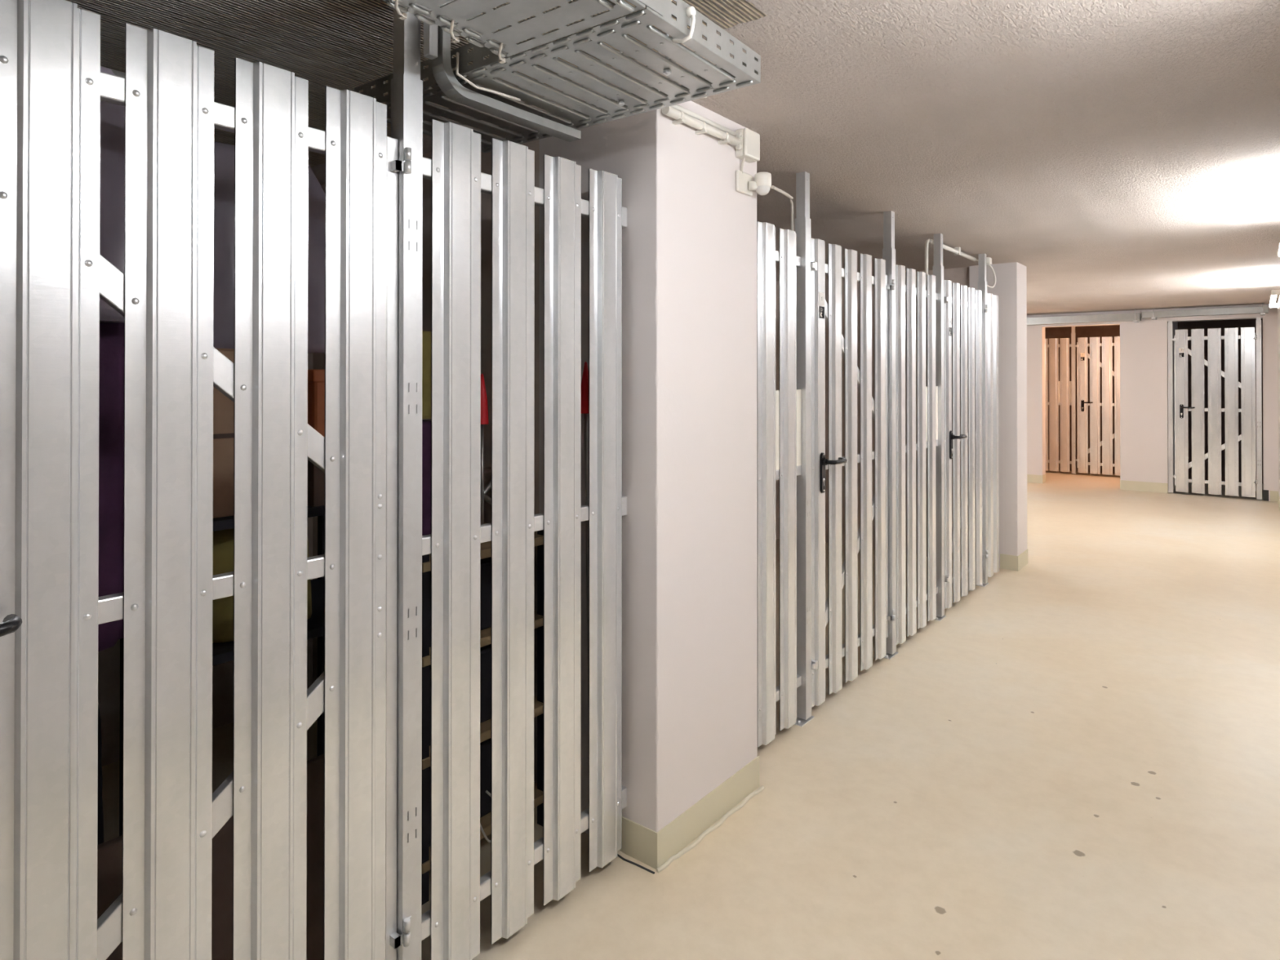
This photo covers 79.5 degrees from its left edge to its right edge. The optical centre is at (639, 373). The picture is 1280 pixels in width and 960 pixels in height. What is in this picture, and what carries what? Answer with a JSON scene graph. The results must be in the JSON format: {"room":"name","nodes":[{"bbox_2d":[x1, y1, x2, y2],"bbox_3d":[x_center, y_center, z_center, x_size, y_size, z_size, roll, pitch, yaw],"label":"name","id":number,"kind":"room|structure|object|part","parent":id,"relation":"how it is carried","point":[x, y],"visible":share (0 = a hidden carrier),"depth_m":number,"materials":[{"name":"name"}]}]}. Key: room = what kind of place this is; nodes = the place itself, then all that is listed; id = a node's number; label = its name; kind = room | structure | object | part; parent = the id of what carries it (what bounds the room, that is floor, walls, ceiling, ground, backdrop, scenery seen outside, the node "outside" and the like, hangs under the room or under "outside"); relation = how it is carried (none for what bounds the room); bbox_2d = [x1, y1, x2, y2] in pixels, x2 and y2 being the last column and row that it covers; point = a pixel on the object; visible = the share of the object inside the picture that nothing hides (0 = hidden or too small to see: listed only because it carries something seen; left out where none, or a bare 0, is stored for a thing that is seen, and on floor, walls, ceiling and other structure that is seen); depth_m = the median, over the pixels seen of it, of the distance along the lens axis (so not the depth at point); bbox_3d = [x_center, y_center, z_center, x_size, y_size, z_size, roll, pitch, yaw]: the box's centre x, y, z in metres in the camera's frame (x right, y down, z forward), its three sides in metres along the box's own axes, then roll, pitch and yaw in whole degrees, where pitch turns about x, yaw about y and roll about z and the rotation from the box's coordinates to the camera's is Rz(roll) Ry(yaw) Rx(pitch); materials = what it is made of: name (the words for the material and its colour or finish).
{"room":"basement storage corridor","nodes":[
{"label":"basement storage corridor","id":0,"kind":"room"},
{"bbox_2d":[312,133,539,808],"bbox_3d":[-0.853,0.298,3.051,1.450,2.275,0.145,0,0,39],"label":"wall","id":1,"kind":"structure","parent":0,"point":[486,158],"depth_m":2.71,"materials":[{"name":"paint"}]},
{"bbox_2d":[97,280,779,766],"bbox_3d":[-1.758,0.299,3.202,0.150,2.275,9.800,0,0,39],"label":"wall","id":2,"kind":"structure","parent":0,"point":[108,660],"depth_m":3.11,"materials":[{"name":"paint"}]},
{"bbox_2d":[538,90,757,834],"bbox_3d":[0.038,0.296,2.612,0.490,2.275,0.577,0,0,39],"label":"pillar","id":3,"kind":"structure","parent":0,"point":[690,557],"depth_m":2.37,"materials":[{"name":"paint"}]},
{"bbox_2d":[619,755,759,869],"bbox_3d":[0.177,1.381,2.496,0.144,0.105,0.585,0,0,39],"label":"baseboard","id":4,"kind":"structure","parent":3,"relation":"attached to","point":[652,848],"depth_m":2.35,"materials":[{"name":"paint"}]},
{"bbox_2d":[662,104,739,146],"bbox_3d":[0.195,-0.774,2.392,0.036,0.055,0.390,0,0,39],"label":"cable conduit","id":5,"kind":"object","parent":3,"relation":"attached to","point":[680,114],"visible":0.93,"depth_m":2.37,"materials":[{"name":"white plastic"}]},
{"bbox_2d":[735,127,759,162],"bbox_3d":[0.360,-0.770,2.592,0.044,0.094,0.107,0,0,39],"label":"junction box","id":6,"kind":"object","parent":3,"relation":"attached to","point":[748,147],"visible":0.96,"depth_m":2.57,"materials":[{"name":"white plastic"}]},
{"bbox_2d":[740,157,745,173],"bbox_3d":[0.346,-0.700,2.587,0.020,0.057,0.008,0,0,39],"label":"cable","id":7,"kind":"object","parent":6,"relation":"attached to","point":[744,158],"visible":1,"depth_m":2.58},
{"bbox_3d":[0.376,-0.770,2.588,0.014,0.094,0.094,0,0,39],"label":"box lid","id":8,"kind":"part","parent":6,"relation":"part of","materials":[{"name":"white plastic"}]},
{"bbox_2d":[735,169,771,195],"bbox_3d":[0.380,-0.645,2.614,0.134,0.074,0.066,0,0,-13],"label":"sensor","id":9,"kind":"object","parent":3,"relation":"attached to","point":[744,184],"visible":1,"depth_m":2.60,"materials":[{"name":"white plastic"}]},
{"bbox_3d":[0.353,-0.646,2.608,0.012,0.072,0.098,0,0,39],"label":"mounting plate","id":10,"kind":"part","parent":9,"relation":"part of","materials":[{"name":"white plastic"}]},
{"bbox_3d":[0.387,-0.640,2.620,0.035,0.032,0.031,0,0,8],"label":"arm","id":11,"kind":"part","parent":9,"relation":"part of","materials":[{"name":"white plastic"}]},
{"bbox_2d":[66,0,1279,315],"bbox_3d":[1.918,-0.879,4.875,3.900,0.100,17.200,0,0,39],"label":"ceiling","id":12,"kind":"structure","parent":0,"point":[1125,154],"depth_m":2.47,"materials":[{"name":"paint"}]},
{"bbox_2d":[423,22,438,59],"bbox_3d":[-0.463,-0.774,1.704,0.024,0.145,0.024,0,0,39],"label":"bar","id":13,"kind":"object","parent":12,"relation":"hanging from","point":[430,32],"visible":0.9,"depth_m":1.70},
{"bbox_2d":[431,3,581,142],"bbox_3d":[-0.313,-0.736,1.892,0.041,0.218,0.446,0,0,39],"label":"pipe","id":14,"kind":"object","parent":12,"relation":"attached to","point":[443,74],"visible":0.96,"depth_m":1.80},
{"bbox_2d":[382,0,662,57],"bbox_3d":[-0.509,-0.757,1.024,0.366,0.185,2.149,0,0,37],"label":"cable tray","id":15,"kind":"object","parent":12,"relation":"attached to","point":[480,30],"visible":0.99,"depth_m":1.45,"materials":[{"name":"metal"}]},
{"bbox_2d":[394,0,407,20],"bbox_3d":[-0.438,-0.670,1.404,0.016,0.020,0.085,0,0,-9],"label":"cable tie","id":16,"kind":"object","parent":15,"relation":"attached to","point":[402,15],"visible":1,"depth_m":1.42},
{"bbox_2d":[449,19,459,43],"bbox_3d":[-0.363,-0.669,1.504,0.016,0.020,0.085,0,0,-9],"label":"cable tie","id":17,"kind":"object","parent":15,"relation":"attached to","point":[455,39],"visible":1,"depth_m":1.50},
{"bbox_2d":[497,42,506,63],"bbox_3d":[-0.288,-0.669,1.605,0.016,0.020,0.085,0,0,-9],"label":"cable tie","id":18,"kind":"object","parent":15,"relation":"attached to","point":[500,60],"visible":0.99,"depth_m":1.60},
{"bbox_3d":[0.124,-0.703,1.569,0.002,0.058,0.520,0,0,37],"label":"joint plate","id":19,"kind":"part","parent":15,"relation":"part of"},
{"bbox_2d":[354,0,760,153],"bbox_3d":[-0.228,-0.753,1.878,0.931,0.185,0.446,0,0,37],"label":"cable tray","id":20,"kind":"object","parent":12,"relation":"hanging from","point":[728,73],"visible":0.76,"depth_m":1.74,"materials":[{"name":"metal"}]},
{"bbox_2d":[455,52,520,101],"bbox_3d":[-0.346,-0.672,1.766,0.010,0.058,0.204,0,0,33],"label":"cable","id":21,"kind":"object","parent":20,"relation":"hanging from","point":[457,53],"visible":1,"depth_m":1.74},
{"bbox_3d":[-0.046,-0.753,1.895,0.017,0.185,0.017,0,0,37],"label":"threaded rod","id":22,"kind":"part","parent":20,"relation":"part of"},
{"bbox_3d":[0.060,-0.754,1.704,0.017,0.185,0.017,0,0,37],"label":"threaded rod","id":23,"kind":"part","parent":20,"relation":"part of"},
{"bbox_2d":[671,6,696,43],"bbox_3d":[0.088,-0.695,1.540,0.054,0.068,0.021,0,0,39],"label":"cable tie","id":24,"kind":"object","parent":20,"relation":"on","point":[691,12],"visible":1,"depth_m":1.52,"materials":[{"name":"white plastic"}]},
{"bbox_2d":[931,239,976,261],"bbox_3d":[2.040,-0.805,4.995,0.032,0.048,0.900,0,0,39],"label":"cable conduit","id":25,"kind":"object","parent":12,"relation":"attached to","point":[957,251],"visible":0.94,"depth_m":5.03,"materials":[{"name":"white plastic"}]},
{"bbox_2d":[924,239,933,288],"bbox_3d":[1.723,-0.658,4.601,0.024,0.304,0.092,0,0,39],"label":"vertical conduit","id":26,"kind":"object","parent":25,"relation":"attached to","point":[926,242],"visible":0.86,"depth_m":4.57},
{"bbox_2d":[986,257,991,265],"bbox_3d":[2.433,-0.790,5.397,0.050,0.047,0.060,0,0,39],"label":"cable box","id":27,"kind":"object","parent":12,"relation":"attached to","point":[988,260],"visible":0.52,"depth_m":5.37,"materials":[{"name":"white plastic"}]},
{"bbox_2d":[976,259,995,288],"bbox_3d":[2.415,-0.702,5.399,0.199,0.198,0.028,0,0,-23],"label":"cable loop","id":28,"kind":"object","parent":27,"relation":"hanging from","point":[989,265],"visible":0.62,"depth_m":5.42,"materials":[{"name":"white plastic"}]},
{"bbox_2d":[102,469,1279,959],"bbox_3d":[1.918,1.496,4.863,3.900,0.100,17.200,0,0,39],"label":"floor","id":29,"kind":"structure","parent":0,"point":[1080,759],"depth_m":2.61,"materials":[{"name":"concrete"}]},
{"bbox_2d":[97,704,103,844],"bbox_3d":[-1.306,0.998,1.554,0.338,0.860,0.375,0,0,39],"label":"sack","id":30,"kind":"object","parent":29,"relation":"on","point":[100,816],"visible":0.05,"depth_m":1.67,"materials":[{"name":"fabric"}]},
{"bbox_2d":[101,66,124,77],"bbox_3d":[-1.239,0.406,1.331,0.024,2.042,0.754,0,0,39],"label":"rail","id":31,"kind":"object","parent":29,"relation":"on","point":[119,73],"visible":0.02,"depth_m":1.55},
{"bbox_2d":[97,322,124,652],"bbox_3d":[-1.168,-0.020,1.540,0.184,1.136,0.353,0,0,39],"label":"coat","id":32,"kind":"object","parent":31,"relation":"hanging from","point":[111,377],"visible":0.04,"depth_m":1.54,"materials":[{"name":"purple fabric"}]},
{"bbox_2d":[99,66,124,323],"bbox_3d":[-1.067,-0.346,1.443,0.105,0.488,0.292,0,0,29],"label":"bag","id":33,"kind":"object","parent":31,"relation":"hanging from","point":[112,155],"visible":0.11,"depth_m":1.47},
{"bbox_2d":[97,754,324,959],"bbox_3d":[-0.903,1.153,1.558,0.018,0.550,0.590,0,0,39],"label":"panel","id":34,"kind":"object","parent":29,"relation":"on","point":[109,853],"visible":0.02,"depth_m":1.60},
{"bbox_2d":[119,505,324,835],"bbox_3d":[-0.915,0.870,1.908,0.420,1.120,0.520,0,0,39],"label":"storage rack","id":35,"kind":"object","parent":29,"relation":"on","point":[222,652],"visible":0.04,"depth_m":1.83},
{"bbox_2d":[213,348,234,518],"bbox_3d":[-0.988,0.128,1.810,0.333,0.364,0.240,0,0,39],"label":"cardboard box","id":36,"kind":"object","parent":35,"relation":"on","point":[223,406],"visible":0.02,"depth_m":1.66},
{"bbox_2d":[213,142,324,353],"bbox_3d":[-0.946,-0.298,1.891,0.152,0.484,0.404,0,0,39],"label":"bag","id":37,"kind":"object","parent":36,"relation":"on","point":[224,153],"visible":0.21,"depth_m":1.79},
{"bbox_2d":[212,528,311,643],"bbox_3d":[-0.939,0.464,1.822,0.298,0.248,0.286,0,0,-11],"label":"storage box","id":38,"kind":"object","parent":35,"relation":"on","point":[223,540],"visible":0.12,"depth_m":1.69,"materials":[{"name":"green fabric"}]},
{"bbox_2d":[307,369,324,506],"bbox_3d":[-0.825,0.150,1.968,0.336,0.320,0.202,0,0,39],"label":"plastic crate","id":39,"kind":"object","parent":35,"relation":"on","point":[316,378],"visible":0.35,"depth_m":1.80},
{"bbox_2d":[391,8,422,959],"bbox_3d":[-0.528,0.292,1.704,0.055,2.276,0.113,0,0,39],"label":"steel post","id":40,"kind":"object","parent":29,"relation":"on","point":[406,85],"visible":0.82,"depth_m":1.70,"materials":[{"name":"metal"}]},
{"bbox_2d":[0,0,413,959],"bbox_3d":[-0.789,0.406,1.326,0.118,1.982,0.935,0,0,39],"label":"gate","id":41,"kind":"object","parent":40,"relation":"attached to","point":[54,274],"visible":1,"depth_m":1.34,"materials":[{"name":"silver metal"}]},
{"bbox_3d":[-0.955,0.364,1.073,0.060,0.028,0.149,0,0,39],"label":"lever","id":42,"kind":"part","parent":41,"relation":"part of","materials":[{"name":"black plastic"}]},
{"bbox_3d":[-0.821,0.389,1.351,0.026,0.040,0.883,0,0,39],"label":"rail","id":43,"kind":"part","parent":41,"relation":"part of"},
{"bbox_3d":[-0.821,-0.474,1.356,0.026,0.042,0.883,0,0,39],"label":"rail","id":44,"kind":"part","parent":41,"relation":"part of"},
{"bbox_2d":[421,119,626,959],"bbox_3d":[-0.274,0.410,2.020,0.048,1.982,0.735,0,0,39],"label":"fence panel","id":45,"kind":"object","parent":40,"relation":"attached to","point":[457,887],"visible":0.95,"depth_m":1.94,"materials":[{"name":"metal"}]},
{"bbox_2d":[480,790,490,843],"bbox_3d":[-0.418,1.190,2.072,0.094,0.142,0.015,0,0,-9],"label":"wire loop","id":46,"kind":"object","parent":45,"relation":"attached to","point":[486,791],"visible":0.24,"depth_m":2.07,"materials":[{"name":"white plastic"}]},
{"bbox_3d":[-0.282,1.261,2.018,0.026,0.040,0.729,0,0,39],"label":"rail","id":47,"kind":"part","parent":45,"relation":"part of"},
{"bbox_3d":[-0.282,0.393,2.023,0.026,0.040,0.729,0,0,39],"label":"rail","id":48,"kind":"part","parent":45,"relation":"part of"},
{"bbox_3d":[-0.282,-0.470,2.027,0.026,0.042,0.729,0,0,39],"label":"rail","id":49,"kind":"part","parent":45,"relation":"part of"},
{"bbox_2d":[421,522,543,905],"bbox_3d":[-0.586,0.963,2.384,0.393,0.940,0.485,0,0,39],"label":"wooden shelf","id":50,"kind":"object","parent":29,"relation":"on","point":[486,547],"visible":0.2,"depth_m":2.24,"materials":[{"name":"brown wood"}]},
{"bbox_2d":[422,420,431,535],"bbox_3d":[-0.713,0.312,2.281,0.196,0.340,0.237,0,0,39],"label":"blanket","id":51,"kind":"object","parent":50,"relation":"on","point":[426,424],"visible":0.08,"depth_m":2.26,"materials":[{"name":"fabric"}]},
{"bbox_2d":[422,330,431,418],"bbox_3d":[-0.700,0.002,2.298,0.177,0.260,0.237,0,0,39],"label":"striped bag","id":52,"kind":"object","parent":51,"relation":"on","point":[426,335],"visible":0.12,"depth_m":2.27,"materials":[{"name":"green fabric"}]},
{"bbox_2d":[429,737,490,846],"bbox_3d":[-0.583,1.210,2.384,0.300,0.220,0.400,0,0,39],"label":"storage box","id":53,"kind":"object","parent":50,"relation":"on","point":[485,746],"visible":0.06,"depth_m":2.29,"materials":[{"name":"plastic"}]},
{"bbox_2d":[429,644,491,746],"bbox_3d":[-0.583,0.930,2.385,0.300,0.220,0.400,0,0,39],"label":"storage box","id":54,"kind":"object","parent":50,"relation":"on","point":[486,651],"visible":0.06,"depth_m":2.30,"materials":[{"name":"plastic"}]},
{"bbox_2d":[429,556,491,647],"bbox_3d":[-0.583,0.665,2.387,0.300,0.200,0.400,0,0,39],"label":"storage box","id":55,"kind":"object","parent":50,"relation":"on","point":[486,563],"visible":0.06,"depth_m":2.30,"materials":[{"name":"plastic"}]},
{"bbox_2d":[480,373,488,524],"bbox_3d":[-0.480,0.254,2.341,0.040,0.513,0.039,0,0,39],"label":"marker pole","id":56,"kind":"object","parent":50,"relation":"on","point":[484,403],"visible":0.64,"depth_m":2.33,"materials":[{"name":"red plastic"}]},
{"bbox_2d":[484,466,491,505],"bbox_3d":[-0.510,0.325,2.480,0.058,0.351,0.304,0,0,39],"label":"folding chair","id":57,"kind":"object","parent":50,"relation":"on","point":[486,470],"visible":0.09,"depth_m":2.47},
{"bbox_3d":[-0.511,0.314,2.478,0.040,0.015,0.290,0,0,39],"label":"seat","id":58,"kind":"part","parent":57,"relation":"part of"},
{"bbox_2d":[581,361,588,699],"bbox_3d":[-0.156,0.697,2.296,0.040,1.470,0.056,0,0,39],"label":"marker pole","id":59,"kind":"object","parent":29,"relation":"on","point":[584,382],"visible":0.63,"depth_m":2.29,"materials":[{"name":"red plastic"}]},
{"bbox_2d":[617,853,654,874],"bbox_3d":[-0.019,1.430,2.249,0.148,0.005,0.011,0,0,39],"label":"trim","id":60,"kind":"structure","parent":29,"relation":"on","point":[619,855],"depth_m":2.24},
{"bbox_2d":[655,786,764,872],"bbox_3d":[0.237,1.430,2.438,0.023,0.012,0.588,0,0,39],"label":"trim","id":61,"kind":"structure","parent":29,"relation":"on","point":[747,798],"depth_m":2.40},
{"bbox_2d":[794,171,814,726],"bbox_3d":[0.673,0.300,3.201,0.055,2.276,0.113,0,0,39],"label":"steel post","id":62,"kind":"object","parent":29,"relation":"on","point":[802,220],"visible":0.98,"depth_m":3.19,"materials":[{"name":"metal"}]},
{"bbox_2d":[756,221,801,747],"bbox_3d":[0.492,0.415,2.974,0.045,1.982,0.551,0,0,39],"label":"fence panel","id":63,"kind":"object","parent":62,"relation":"attached to","point":[768,694],"visible":0.7,"depth_m":2.97,"materials":[{"name":"metal"}]},
{"bbox_2d":[770,185,793,231],"bbox_3d":[0.554,-0.608,2.898,0.044,0.226,0.603,0,0,17],"label":"cable","id":64,"kind":"object","parent":63,"relation":"attached to","point":[772,187],"visible":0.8,"depth_m":3.09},
{"bbox_3d":[0.485,0.398,2.979,0.026,0.040,0.551,0,0,39],"label":"rail","id":65,"kind":"part","parent":63,"relation":"part of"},
{"bbox_3d":[0.485,-0.465,2.984,0.026,0.042,0.551,0,0,39],"label":"rail","id":66,"kind":"part","parent":63,"relation":"part of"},
{"bbox_2d":[775,389,801,470],"bbox_3d":[0.596,0.221,3.100,0.004,0.314,0.225,0,0,39],"label":"board","id":67,"kind":"object","parent":63,"relation":"attached to","point":[798,391],"visible":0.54,"depth_m":3.16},
{"bbox_3d":[0.485,1.266,2.975,0.026,0.040,0.551,0,0,39],"label":"rail","id":68,"kind":"part","parent":63,"relation":"part of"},
{"bbox_3d":[0.673,1.431,3.195,0.055,0.013,0.113,0,0,39],"label":"plate","id":69,"kind":"part","parent":62,"relation":"part of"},
{"bbox_2d":[882,210,897,659],"bbox_3d":[1.276,0.304,3.953,0.055,2.276,0.117,0,0,39],"label":"steel post","id":70,"kind":"object","parent":29,"relation":"on","point":[888,251],"visible":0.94,"depth_m":3.94,"materials":[{"name":"metal"}]},
{"bbox_2d":[810,238,895,707],"bbox_3d":[1.009,0.418,3.570,0.118,1.982,0.928,0,0,39],"label":"gate","id":71,"kind":"object","parent":70,"relation":"attached to","point":[823,313],"visible":0.94,"depth_m":3.54,"materials":[{"name":"silver metal"}]},
{"bbox_3d":[0.779,-0.264,3.298,0.001,0.050,0.048,0,0,39],"label":"black plate","id":72,"kind":"part","parent":71,"relation":"part of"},
{"bbox_3d":[0.781,0.423,3.290,0.010,0.174,0.039,0,0,39],"label":"door handle","id":73,"kind":"part","parent":71,"relation":"part of","materials":[{"name":"black plastic"}]},
{"bbox_3d":[0.844,0.375,3.317,0.060,0.028,0.149,0,0,39],"label":"lever","id":74,"kind":"part","parent":71,"relation":"part of","materials":[{"name":"black plastic"}]},
{"bbox_3d":[0.978,0.401,3.595,0.026,0.040,0.876,0,0,39],"label":"rail","id":75,"kind":"part","parent":71,"relation":"part of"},
{"bbox_3d":[0.978,-0.462,3.599,0.026,0.042,0.876,0,0,39],"label":"rail","id":76,"kind":"part","parent":71,"relation":"part of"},
{"bbox_3d":[0.978,1.269,3.590,0.026,0.040,0.876,0,0,39],"label":"rail","id":77,"kind":"part","parent":71,"relation":"part of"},
{"bbox_3d":[1.276,1.435,3.947,0.055,0.013,0.117,0,0,39],"label":"plate","id":78,"kind":"part","parent":70,"relation":"part of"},
{"bbox_2d":[895,264,937,644],"bbox_3d":[1.530,0.421,4.268,0.045,1.982,0.728,0,0,39],"label":"fence panel","id":79,"kind":"object","parent":70,"relation":"attached to","point":[923,595],"visible":0.96,"depth_m":4.21,"materials":[{"name":"metal"}]},
{"bbox_3d":[1.523,-0.459,4.279,0.026,0.042,0.728,0,0,39],"label":"rail","id":80,"kind":"part","parent":79,"relation":"part of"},
{"bbox_3d":[1.523,0.404,4.274,0.026,0.040,0.728,0,0,39],"label":"rail","id":81,"kind":"part","parent":79,"relation":"part of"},
{"bbox_3d":[1.523,1.272,4.270,0.026,0.040,0.728,0,0,39],"label":"rail","id":82,"kind":"part","parent":79,"relation":"part of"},
{"bbox_2d":[925,386,937,441],"bbox_3d":[1.675,0.228,4.446,0.004,0.314,0.274,0,0,39],"label":"board","id":83,"kind":"object","parent":79,"relation":"attached to","point":[936,387],"visible":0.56,"depth_m":4.52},
{"bbox_2d":[933,233,946,621],"bbox_3d":[1.766,0.307,4.565,0.055,2.276,0.113,0,0,39],"label":"steel post","id":84,"kind":"object","parent":29,"relation":"on","point":[938,268],"visible":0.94,"depth_m":4.55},
{"bbox_3d":[1.766,1.438,4.559,0.055,0.013,0.113,0,0,39],"label":"plate","id":85,"kind":"part","parent":84,"relation":"part of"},
{"bbox_2d":[977,253,989,586],"bbox_3d":[2.355,0.311,5.300,0.055,2.276,0.113,0,0,39],"label":"steel post","id":86,"kind":"object","parent":29,"relation":"on","point":[982,283],"visible":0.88,"depth_m":5.28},
{"bbox_2d":[943,280,988,608],"bbox_3d":[2.107,0.425,4.939,0.118,1.982,0.887,0,0,39],"label":"gate","id":87,"kind":"object","parent":86,"relation":"attached to","point":[962,304],"visible":0.94,"depth_m":4.91,"materials":[{"name":"silver metal"}]},
{"bbox_3d":[1.887,0.430,4.670,0.010,0.174,0.039,0,0,39],"label":"door handle","id":88,"kind":"part","parent":87,"relation":"part of","materials":[{"name":"black plastic"}]},
{"bbox_3d":[1.951,0.383,4.697,0.060,0.028,0.149,0,0,39],"label":"lever","id":89,"kind":"part","parent":87,"relation":"part of","materials":[{"name":"black plastic"}]},
{"bbox_3d":[2.355,1.442,5.294,0.055,0.013,0.113,0,0,39],"label":"plate","id":90,"kind":"part","parent":86,"relation":"part of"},
{"bbox_2d":[986,293,999,577],"bbox_3d":[2.491,0.428,5.467,0.045,1.982,0.350,0,0,39],"label":"fence panel","id":91,"kind":"object","parent":86,"relation":"attached to","point":[992,300],"visible":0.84,"depth_m":5.49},
{"bbox_2d":[1071,326,1075,473],"bbox_3d":[6.394,0.336,11.353,0.049,2.263,0.049,0,0,39],"label":"steel post","id":92,"kind":"object","parent":29,"relation":"on","point":[1073,334],"visible":0.85,"depth_m":11.33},
{"bbox_2d":[1044,337,1071,471],"bbox_3d":[6.189,0.459,11.515,0.468,1.982,0.045,0,0,39],"label":"fence panel","id":93,"kind":"object","parent":92,"relation":"attached to","point":[1064,344],"visible":0.64,"depth_m":11.47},
{"bbox_2d":[1058,381,1071,402],"bbox_3d":[6.291,0.265,11.432,0.203,0.314,0.004,0,0,39],"label":"board","id":94,"kind":"object","parent":93,"relation":"attached to","point":[1070,392],"visible":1,"depth_m":11.38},
{"bbox_2d":[1074,336,1119,475],"bbox_3d":[6.706,0.457,11.061,0.812,1.982,0.118,0,0,39],"label":"gate","id":95,"kind":"object","parent":92,"relation":"attached to","point":[1082,451],"visible":0.78,"depth_m":11.15,"materials":[{"name":"silver metal"}]},
{"bbox_3d":[6.470,0.464,11.255,0.039,0.174,0.010,0,0,39],"label":"door handle","id":96,"kind":"part","parent":95,"relation":"part of","materials":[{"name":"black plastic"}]},
{"bbox_2d":[1167,320,1173,493],"bbox_3d":[6.530,0.405,9.477,0.049,2.106,0.049,0,0,39],"label":"steel post","id":97,"kind":"object","parent":29,"relation":"on","point":[1170,325],"visible":1,"depth_m":9.46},
{"bbox_2d":[1255,317,1262,499],"bbox_3d":[7.192,0.402,8.947,0.049,2.106,0.049,0,0,39],"label":"steel post","id":98,"kind":"object","parent":29,"relation":"on","point":[1259,382],"visible":1,"depth_m":8.93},
{"bbox_2d":[1171,327,1257,497],"bbox_3d":[6.847,0.447,9.188,0.829,1.982,0.118,0,0,39],"label":"gate","id":99,"kind":"object","parent":98,"relation":"attached to","point":[1248,337],"visible":1,"depth_m":9.18,"materials":[{"name":"silver metal"}]},
{"bbox_3d":[6.603,0.455,9.387,0.039,0.174,0.010,0,0,39],"label":"door handle","id":100,"kind":"part","parent":99,"relation":"part of","materials":[{"name":"black plastic"}]},
{"bbox_3d":[6.630,0.407,9.324,0.149,0.028,0.060,0,0,39],"label":"lever","id":101,"kind":"part","parent":99,"relation":"part of","materials":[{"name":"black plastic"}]},
{"bbox_3d":[6.872,0.430,9.219,0.777,0.040,0.026,0,0,39],"label":"rail","id":102,"kind":"part","parent":99,"relation":"part of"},
{"bbox_3d":[6.872,-0.433,9.223,0.777,0.042,0.026,0,0,39],"label":"rail","id":103,"kind":"part","parent":99,"relation":"part of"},
{"bbox_3d":[6.872,1.298,9.214,0.777,0.040,0.026,0,0,39],"label":"rail","id":104,"kind":"part","parent":99,"relation":"part of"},
{"bbox_2d":[825,266,969,561],"bbox_3d":[1.984,0.316,6.482,1.585,2.275,0.200,0,0,39],"label":"wall","id":105,"kind":"structure","parent":0,"point":[959,275],"depth_m":6.47,"materials":[{"name":"paint"}]},
{"bbox_2d":[968,262,1026,568],"bbox_3d":[2.744,0.313,5.895,0.335,2.275,0.305,0,0,39],"label":"pillar","id":106,"kind":"structure","parent":0,"point":[1011,286],"depth_m":5.73,"materials":[{"name":"paint"}]},
{"bbox_2d":[1000,548,1027,571],"bbox_3d":[2.830,1.395,5.821,0.124,0.110,0.313,0,0,39],"label":"baseboard","id":107,"kind":"structure","parent":106,"relation":"attached to","point":[1012,562],"depth_m":5.71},
{"bbox_2d":[1026,303,1278,501],"bbox_3d":[6.028,0.335,10.008,3.485,2.275,0.200,0,0,39],"label":"wall","id":108,"kind":"structure","parent":0,"point":[1144,344],"depth_m":9.65,"materials":[{"name":"paint"}]},
{"bbox_2d":[1026,308,1141,325],"bbox_3d":[5.503,-0.721,10.170,1.870,0.162,0.212,0,0,39],"label":"cable tray","id":109,"kind":"object","parent":108,"relation":"attached to","point":[1135,317],"visible":0.63,"depth_m":9.88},
{"bbox_2d":[1026,474,1278,502],"bbox_3d":[6.027,1.412,10.000,3.485,0.120,0.204,0,0,39],"label":"baseboard","id":110,"kind":"structure","parent":108,"relation":"attached to","point":[1124,485],"depth_m":9.66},
{"bbox_2d":[1142,302,1268,319],"bbox_3d":[6.721,-0.741,9.194,1.210,0.132,0.212,0,0,39],"label":"cable tray","id":111,"kind":"object","parent":108,"relation":"attached to","point":[1262,310],"visible":1,"depth_m":9.11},
{"bbox_2d":[1263,489,1268,501],"bbox_3d":[7.237,1.404,8.901,0.048,0.125,0.006,0,0,39],"label":"trim","id":112,"kind":"structure","parent":108,"relation":"attached to","point":[1265,491],"depth_m":8.89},
{"bbox_2d":[1044,318,1262,484],"bbox_3d":[7.229,0.342,11.345,3.685,2.275,0.150,0,0,39],"label":"wall","id":113,"kind":"structure","parent":0,"point":[1108,331],"depth_m":10.84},
{"bbox_2d":[1172,321,1177,483],"bbox_3d":[7.095,0.337,10.319,0.080,2.275,1.620,0,0,39],"label":"wall","id":114,"kind":"structure","parent":0,"point":[1175,323],"depth_m":10.37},
{"bbox_2d":[1277,296,1279,497],"bbox_3d":[2.730,0.298,2.988,0.150,2.275,15.280,0,0,39],"label":"wall","id":115,"kind":"structure","parent":0,"point":[1278,309],"depth_m":8.45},
{"bbox_2d":[1269,289,1279,308],"bbox_3d":[5.398,-0.631,6.519,0.097,0.060,1.420,0,0,39],"label":"lamp","id":116,"kind":"object","parent":115,"relation":"attached to","point":[1274,292],"visible":1,"depth_m":6.47,"materials":[{"name":"white plastic"}]},
{"bbox_2d":[1277,246,1279,257],"bbox_3d":[3.009,-0.646,3.538,0.097,0.060,1.420,0,0,39],"label":"lamp","id":117,"kind":"object","parent":115,"relation":"attached to","point":[1278,251],"visible":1,"depth_m":4.09,"materials":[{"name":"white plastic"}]},
{"bbox_2d":[1278,493,1279,511],"bbox_3d":[2.670,1.381,3.030,0.004,0.110,14.880,0,0,39],"label":"baseboard","id":118,"kind":"structure","parent":115,"relation":"attached to","point":[1278,494],"depth_m":8.38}
]}

